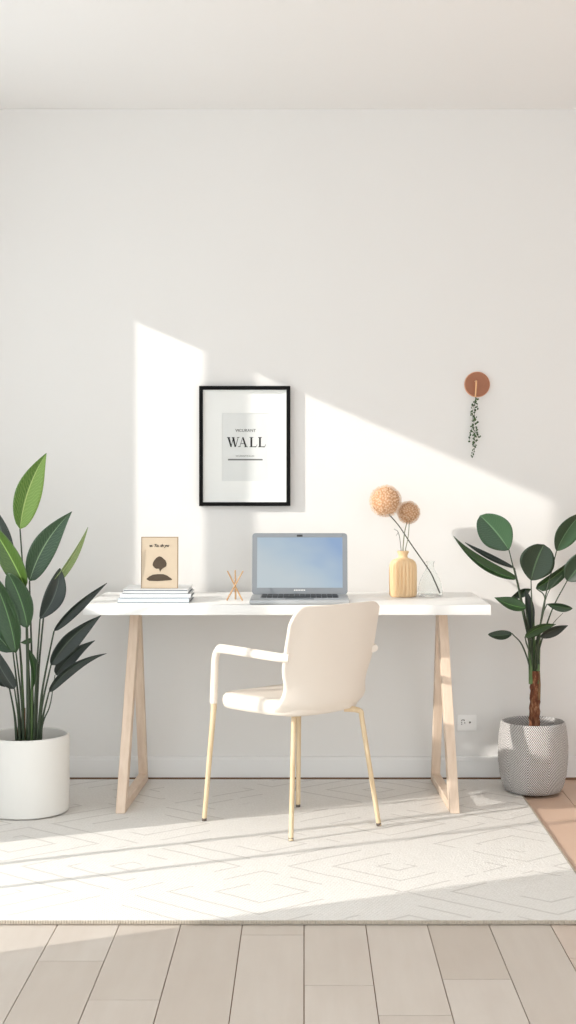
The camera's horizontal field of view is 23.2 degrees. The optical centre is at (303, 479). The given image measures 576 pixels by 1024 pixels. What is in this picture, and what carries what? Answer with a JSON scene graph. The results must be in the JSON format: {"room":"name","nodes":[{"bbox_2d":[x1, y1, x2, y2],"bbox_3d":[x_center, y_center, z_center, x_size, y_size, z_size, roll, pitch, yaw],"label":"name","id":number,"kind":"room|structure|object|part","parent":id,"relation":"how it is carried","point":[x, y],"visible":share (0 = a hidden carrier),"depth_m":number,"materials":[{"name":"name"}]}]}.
{"room":"home office","nodes":[
{"label":"home office","id":0,"kind":"room"},
{"bbox_2d":[0,109,575,755],"bbox_3d":[0.550,-0.140,5.520,4.460,2.620,0.100,0,0,0],"label":"wall","id":1,"kind":"structure","parent":0,"point":[363,263],"depth_m":5.47,"materials":[{"name":"paint"}]},
{"bbox_2d":[199,386,289,505],"bbox_3d":[-0.231,-0.132,5.456,0.355,0.467,0.026,0,0,0],"label":"framed print","id":2,"kind":"object","parent":1,"relation":"attached to","point":[244,431],"visible":1,"depth_m":5.46,"materials":[{"name":"paper"}]},
{"bbox_2d":[70,756,575,776],"bbox_3d":[0.550,1.119,5.463,4.300,0.080,0.014,0,0,0],"label":"baseboard","id":3,"kind":"structure","parent":1,"relation":"attached to","point":[80,766],"depth_m":5.46,"materials":[{"name":"paint"}]},
{"bbox_2d":[70,777,575,779],"bbox_3d":[0.550,1.165,5.465,4.300,0.011,0.010,0,0,0],"label":"trim","id":4,"kind":"structure","parent":1,"relation":"attached to","point":[567,778],"depth_m":5.46,"materials":[{"name":"white paint"}]},
{"bbox_2d":[457,715,475,730],"bbox_3d":[0.636,0.947,5.465,0.074,0.062,0.009,0,0,0],"label":"wall outlet","id":5,"kind":"object","parent":1,"relation":"attached to","point":[464,722],"visible":1,"depth_m":5.46,"materials":[{"name":"plastic"}]},
{"bbox_2d":[464,372,489,396],"bbox_3d":[0.676,-0.373,5.449,0.100,0.101,0.041,0,0,0],"label":"wall hook","id":6,"kind":"object","parent":1,"relation":"attached to","point":[478,383],"visible":1,"depth_m":5.45,"materials":[{"name":"orange wood"}]},
{"bbox_2d":[468,394,480,457],"bbox_3d":[0.663,-0.210,5.442,0.049,0.249,0.020,0,0,0],"label":"vine","id":7,"kind":"object","parent":6,"relation":"hanging from","point":[475,401],"visible":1,"depth_m":5.44,"materials":[{"name":"green plant"}]},
{"bbox_2d":[0,0,575,108],"bbox_3d":[0.550,-1.500,2.570,4.460,0.100,6.000,0,0,0],"label":"ceiling","id":8,"kind":"structure","parent":0,"point":[55,54],"depth_m":4.77,"materials":[{"name":"paint"}]},
{"bbox_2d":[0,780,575,1023],"bbox_3d":[0.550,1.200,2.570,4.460,0.060,6.000,0,0,0],"label":"floor","id":9,"kind":"structure","parent":0,"point":[50,974],"depth_m":3.33,"materials":[{"name":"brown wood"}]},
{"bbox_2d":[0,779,575,924],"bbox_3d":[-0.322,1.162,4.556,2.258,0.014,1.760,0,0,0],"label":"area rug","id":10,"kind":"object","parent":9,"relation":"on","point":[493,861],"visible":0.9,"depth_m":4.28,"materials":[{"name":"white carpet"}]},
{"bbox_2d":[0,453,106,819],"bbox_3d":[-0.915,0.532,4.910,0.481,1.257,0.295,0,0,0],"label":"plant","id":11,"kind":"object","parent":10,"relation":"on","point":[34,758],"visible":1,"depth_m":4.88,"materials":[{"name":"green plant"}]},
{"bbox_3d":[-1.017,0.830,4.903,0.035,0.219,0.011,0,0,-21],"label":"stem","id":12,"kind":"part","parent":11,"relation":"part of","materials":[{"name":"green plant"}]},
{"bbox_3d":[-1.005,0.771,4.910,0.036,0.337,0.011,0,0,0],"label":"stem","id":13,"kind":"part","parent":11,"relation":"part of","materials":[{"name":"green plant"}]},
{"bbox_3d":[-0.999,0.832,4.885,0.011,0.211,0.038,0,0,23],"label":"stem","id":14,"kind":"part","parent":11,"relation":"part of","materials":[{"name":"green plant"}]},
{"bbox_3d":[-0.991,0.771,4.891,0.040,0.336,0.011,0,0,-45],"label":"stem","id":15,"kind":"part","parent":11,"relation":"part of","materials":[{"name":"green plant"}]},
{"bbox_3d":[-1.011,0.626,4.969,0.013,0.639,0.094,0,0,-40],"label":"stem","id":16,"kind":"part","parent":11,"relation":"part of","materials":[{"name":"green plant"}]},
{"bbox_3d":[-0.983,0.559,4.949,0.012,0.770,0.071,0,0,-45],"label":"stem","id":17,"kind":"part","parent":11,"relation":"part of","materials":[{"name":"green plant"}]},
{"bbox_3d":[-0.969,0.659,4.904,0.011,0.561,0.018,0,0,30],"label":"stem","id":18,"kind":"part","parent":11,"relation":"part of","materials":[{"name":"green plant"}]},
{"bbox_3d":[-0.962,0.726,4.886,0.011,0.423,0.036,0,0,0],"label":"stem","id":19,"kind":"part","parent":11,"relation":"part of","materials":[{"name":"green plant"}]},
{"bbox_3d":[-0.958,0.649,4.929,0.011,0.586,0.034,0,0,-32],"label":"stem","id":20,"kind":"part","parent":11,"relation":"part of","materials":[{"name":"green plant"}]},
{"bbox_3d":[-0.972,1.025,4.910,0.295,0.271,0.295,0,0,0],"label":"pot","id":21,"kind":"part","parent":11,"relation":"part of","materials":[{"name":"ceramic"}]},
{"bbox_3d":[-0.935,0.712,4.898,0.035,0.454,0.011,0,0,29],"label":"stem","id":22,"kind":"part","parent":11,"relation":"part of","materials":[{"name":"green plant"}]},
{"bbox_3d":[-0.926,0.666,4.910,0.047,0.548,0.011,0,0,0],"label":"stem","id":23,"kind":"part","parent":11,"relation":"part of","materials":[{"name":"green plant"}]},
{"bbox_3d":[-0.907,0.837,4.885,0.054,0.201,0.011,0,0,40],"label":"stem","id":24,"kind":"part","parent":11,"relation":"part of","materials":[{"name":"green plant"}]},
{"bbox_3d":[-0.906,0.789,4.879,0.060,0.296,0.043,0,0,0],"label":"stem","id":25,"kind":"part","parent":11,"relation":"part of","materials":[{"name":"green plant"}]},
{"bbox_3d":[-0.901,0.730,4.872,0.075,0.414,0.050,0,0,0],"label":"stem","id":26,"kind":"part","parent":11,"relation":"part of","materials":[{"name":"green plant"}]},
{"bbox_3d":[-0.904,0.812,4.910,0.064,0.257,0.007,0,0,0],"label":"stem","id":27,"kind":"part","parent":11,"relation":"part of","materials":[{"name":"green plant"}]},
{"bbox_2d":[83,592,490,812],"bbox_3d":[-0.059,0.798,5.155,1.420,0.725,0.570,0,0,0],"label":"desk","id":28,"kind":"object","parent":10,"relation":"on","point":[203,603],"visible":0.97,"depth_m":4.99,"materials":[{"name":"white wood"}]},
{"bbox_3d":[-0.623,0.815,5.139,0.045,0.690,0.539,0,0,2],"label":"trestle leg","id":29,"kind":"part","parent":28,"relation":"part of","materials":[{"name":"brown wood"}]},
{"bbox_2d":[117,596,193,602],"bbox_3d":[-0.533,0.427,5.060,0.253,0.016,0.220,0,0,0],"label":"book","id":30,"kind":"object","parent":28,"relation":"on","point":[120,600],"visible":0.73,"depth_m":4.95,"materials":[{"name":"paper"}]},
{"bbox_2d":[120,589,193,597],"bbox_3d":[-0.529,0.411,5.067,0.251,0.014,0.225,0,0,-1],"label":"book","id":31,"kind":"object","parent":30,"relation":"on","point":[190,594],"visible":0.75,"depth_m":4.96,"materials":[{"name":"paper"}]},
{"bbox_2d":[123,585,192,593],"bbox_3d":[-0.527,0.396,5.077,0.230,0.016,0.225,0,0,0],"label":"book","id":32,"kind":"object","parent":31,"relation":"on","point":[131,589],"visible":0.93,"depth_m":4.97,"materials":[{"name":"paper"}]},
{"bbox_2d":[141,537,177,587],"bbox_3d":[-0.517,0.296,5.018,0.132,0.184,0.019,0,0,0],"label":"card","id":33,"kind":"object","parent":32,"relation":"on","point":[159,555],"visible":1,"depth_m":5.01,"materials":[{"name":"brown paper"}]},
{"bbox_2d":[226,570,243,600],"bbox_3d":[-0.255,0.379,5.049,0.054,0.112,0.073,0,0,-26],"label":"ornament","id":34,"kind":"object","parent":28,"relation":"on","point":[236,582],"visible":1,"depth_m":5.04,"materials":[{"name":"brown wood"}]},
{"bbox_2d":[250,533,349,603],"bbox_3d":[-0.015,0.315,5.024,0.350,0.238,0.283,0,0,0],"label":"laptop","id":35,"kind":"object","parent":28,"relation":"on","point":[288,568],"visible":1,"depth_m":5.13,"materials":[{"name":"metal"}]},
{"bbox_2d":[389,551,416,597],"bbox_3d":[0.369,0.349,5.220,0.104,0.170,0.104,0,0,0],"label":"ribbed vase","id":36,"kind":"object","parent":28,"relation":"on","point":[402,569],"visible":1,"depth_m":5.18,"materials":[{"name":"yellow ceramic"}]},
{"bbox_2d":[397,501,419,550],"bbox_3d":[0.399,0.207,5.301,0.092,0.257,0.171,0,0,0],"label":"dried flower","id":37,"kind":"object","parent":36,"relation":"in","point":[408,512],"visible":0.94,"depth_m":5.31,"materials":[{"name":"brown plant"}]},
{"bbox_2d":[418,561,442,596],"bbox_3d":[0.473,0.369,5.250,0.094,0.130,0.094,0,0,0],"label":"vase","id":38,"kind":"object","parent":28,"relation":"on","point":[430,585],"visible":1,"depth_m":5.22,"materials":[{"name":"clear"}]},
{"bbox_2d":[369,485,426,566],"bbox_3d":[0.378,0.221,5.269,0.267,0.408,0.123,0,0,0],"label":"dried flower","id":39,"kind":"object","parent":38,"relation":"in","point":[385,500],"visible":1,"depth_m":5.24,"materials":[{"name":"beige plant"}]},
{"bbox_3d":[0.410,0.271,5.258,0.203,0.307,0.009,0,0,6],"label":"stem","id":40,"kind":"part","parent":39,"relation":"part of","materials":[{"name":"plant"}]},
{"bbox_3d":[0.510,0.815,5.139,0.044,0.690,0.538,0,0,-2],"label":"trestle leg","id":41,"kind":"part","parent":28,"relation":"part of","materials":[{"name":"brown wood"}]},
{"bbox_2d":[202,601,380,840],"bbox_3d":[-0.025,0.783,4.742,0.486,0.754,0.440,0,0,-38],"label":"desk chair","id":42,"kind":"object","parent":10,"relation":"on","point":[325,659],"visible":1,"depth_m":4.60,"materials":[{"name":"plastic"},{"name":"brass-coloured metal"}]},
{"bbox_3d":[-0.321,0.958,4.753,0.062,0.404,0.021,0,0,39],"label":"leg","id":43,"kind":"part","parent":42,"relation":"part of","materials":[{"name":"gold metal"}]},
{"bbox_3d":[-0.188,0.652,4.612,0.049,0.206,0.379,0,0,-45],"label":"armrest","id":44,"kind":"part","parent":42,"relation":"part of","materials":[{"name":"plastic"}]},
{"bbox_3d":[-0.046,0.744,4.754,0.389,0.053,0.363,0,0,-43],"label":"seat","id":45,"kind":"part","parent":42,"relation":"part of","materials":[{"name":"plastic"}]},
{"bbox_3d":[-0.035,0.960,4.577,0.021,0.401,0.166,0,0,3],"label":"leg","id":46,"kind":"part","parent":42,"relation":"part of","materials":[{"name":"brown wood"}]},
{"bbox_3d":[-0.020,0.960,4.926,0.022,0.401,0.104,0,0,0],"label":"leg","id":47,"kind":"part","parent":42,"relation":"part of","materials":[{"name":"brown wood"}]},
{"bbox_3d":[0.080,0.590,4.638,0.408,0.368,0.141,0,0,-42],"label":"backrest","id":48,"kind":"part","parent":42,"relation":"part of","materials":[{"name":"plastic"}]},
{"bbox_3d":[0.198,0.960,4.707,0.126,0.401,0.021,0,0,8],"label":"leg","id":49,"kind":"part","parent":42,"relation":"part of","materials":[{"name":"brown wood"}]},
{"bbox_3d":[0.115,0.654,4.886,0.381,0.204,0.053,0,0,43],"label":"armrest","id":50,"kind":"part","parent":42,"relation":"part of","materials":[{"name":"plastic"}]},
{"bbox_2d":[454,513,575,795],"bbox_3d":[0.804,0.642,5.232,0.499,1.037,0.260,0,0,0],"label":"rubber plant","id":51,"kind":"object","parent":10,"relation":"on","point":[533,748],"visible":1,"depth_m":5.19,"materials":[{"name":"green plant"}]},
{"bbox_3d":[0.807,0.483,5.222,0.093,0.447,0.028,0,0,0],"label":"stem","id":52,"kind":"part","parent":51,"relation":"part of","materials":[{"name":"green plant"}]},
{"bbox_3d":[0.812,0.662,5.212,0.084,0.187,0.015,0,0,-25],"label":"stem","id":53,"kind":"part","parent":51,"relation":"part of","materials":[{"name":"green plant"}]},
{"bbox_3d":[0.822,0.513,5.245,0.066,0.366,0.034,0,0,0],"label":"stem","id":54,"kind":"part","parent":51,"relation":"part of","materials":[{"name":"green plant"}]},
{"bbox_3d":[0.837,0.648,5.196,0.014,0.141,0.086,0,0,27],"label":"stem","id":55,"kind":"part","parent":51,"relation":"part of","materials":[{"name":"green plant"}]},
{"bbox_3d":[0.839,0.590,5.200,0.013,0.235,0.075,0,0,26],"label":"stem","id":56,"kind":"part","parent":51,"relation":"part of","materials":[{"name":"green plant"}]},
{"bbox_3d":[0.851,0.531,5.227,0.008,0.313,0.019,0,0,17],"label":"stem","id":57,"kind":"part","parent":51,"relation":"part of","materials":[{"name":"green plant"}]},
{"bbox_3d":[0.856,1.030,5.232,0.260,0.260,0.260,0,0,0],"label":"basket pot","id":58,"kind":"part","parent":51,"relation":"part of","materials":[{"name":"white wicker"}]},
{"bbox_3d":[0.865,0.649,5.207,0.013,0.139,0.059,0,0,-8],"label":"stem","id":59,"kind":"part","parent":51,"relation":"part of","materials":[{"name":"green plant"}]},
{"bbox_3d":[0.885,0.528,5.247,0.038,0.246,0.043,0,0,14],"label":"stem","id":60,"kind":"part","parent":51,"relation":"part of","materials":[{"name":"green plant"}]},
{"bbox_3d":[0.878,0.582,5.200,0.017,0.251,0.073,0,0,-21],"label":"stem","id":61,"kind":"part","parent":51,"relation":"part of","materials":[{"name":"green plant"}]},
{"bbox_3d":[0.905,0.486,5.232,0.080,0.442,0.008,0,0,0],"label":"stem","id":62,"kind":"part","parent":51,"relation":"part of","materials":[{"name":"green plant"}]},
{"bbox_3d":[0.924,0.531,5.211,0.111,0.314,0.017,0,0,19],"label":"stem","id":63,"kind":"part","parent":51,"relation":"part of","materials":[{"name":"green plant"}]}
]}

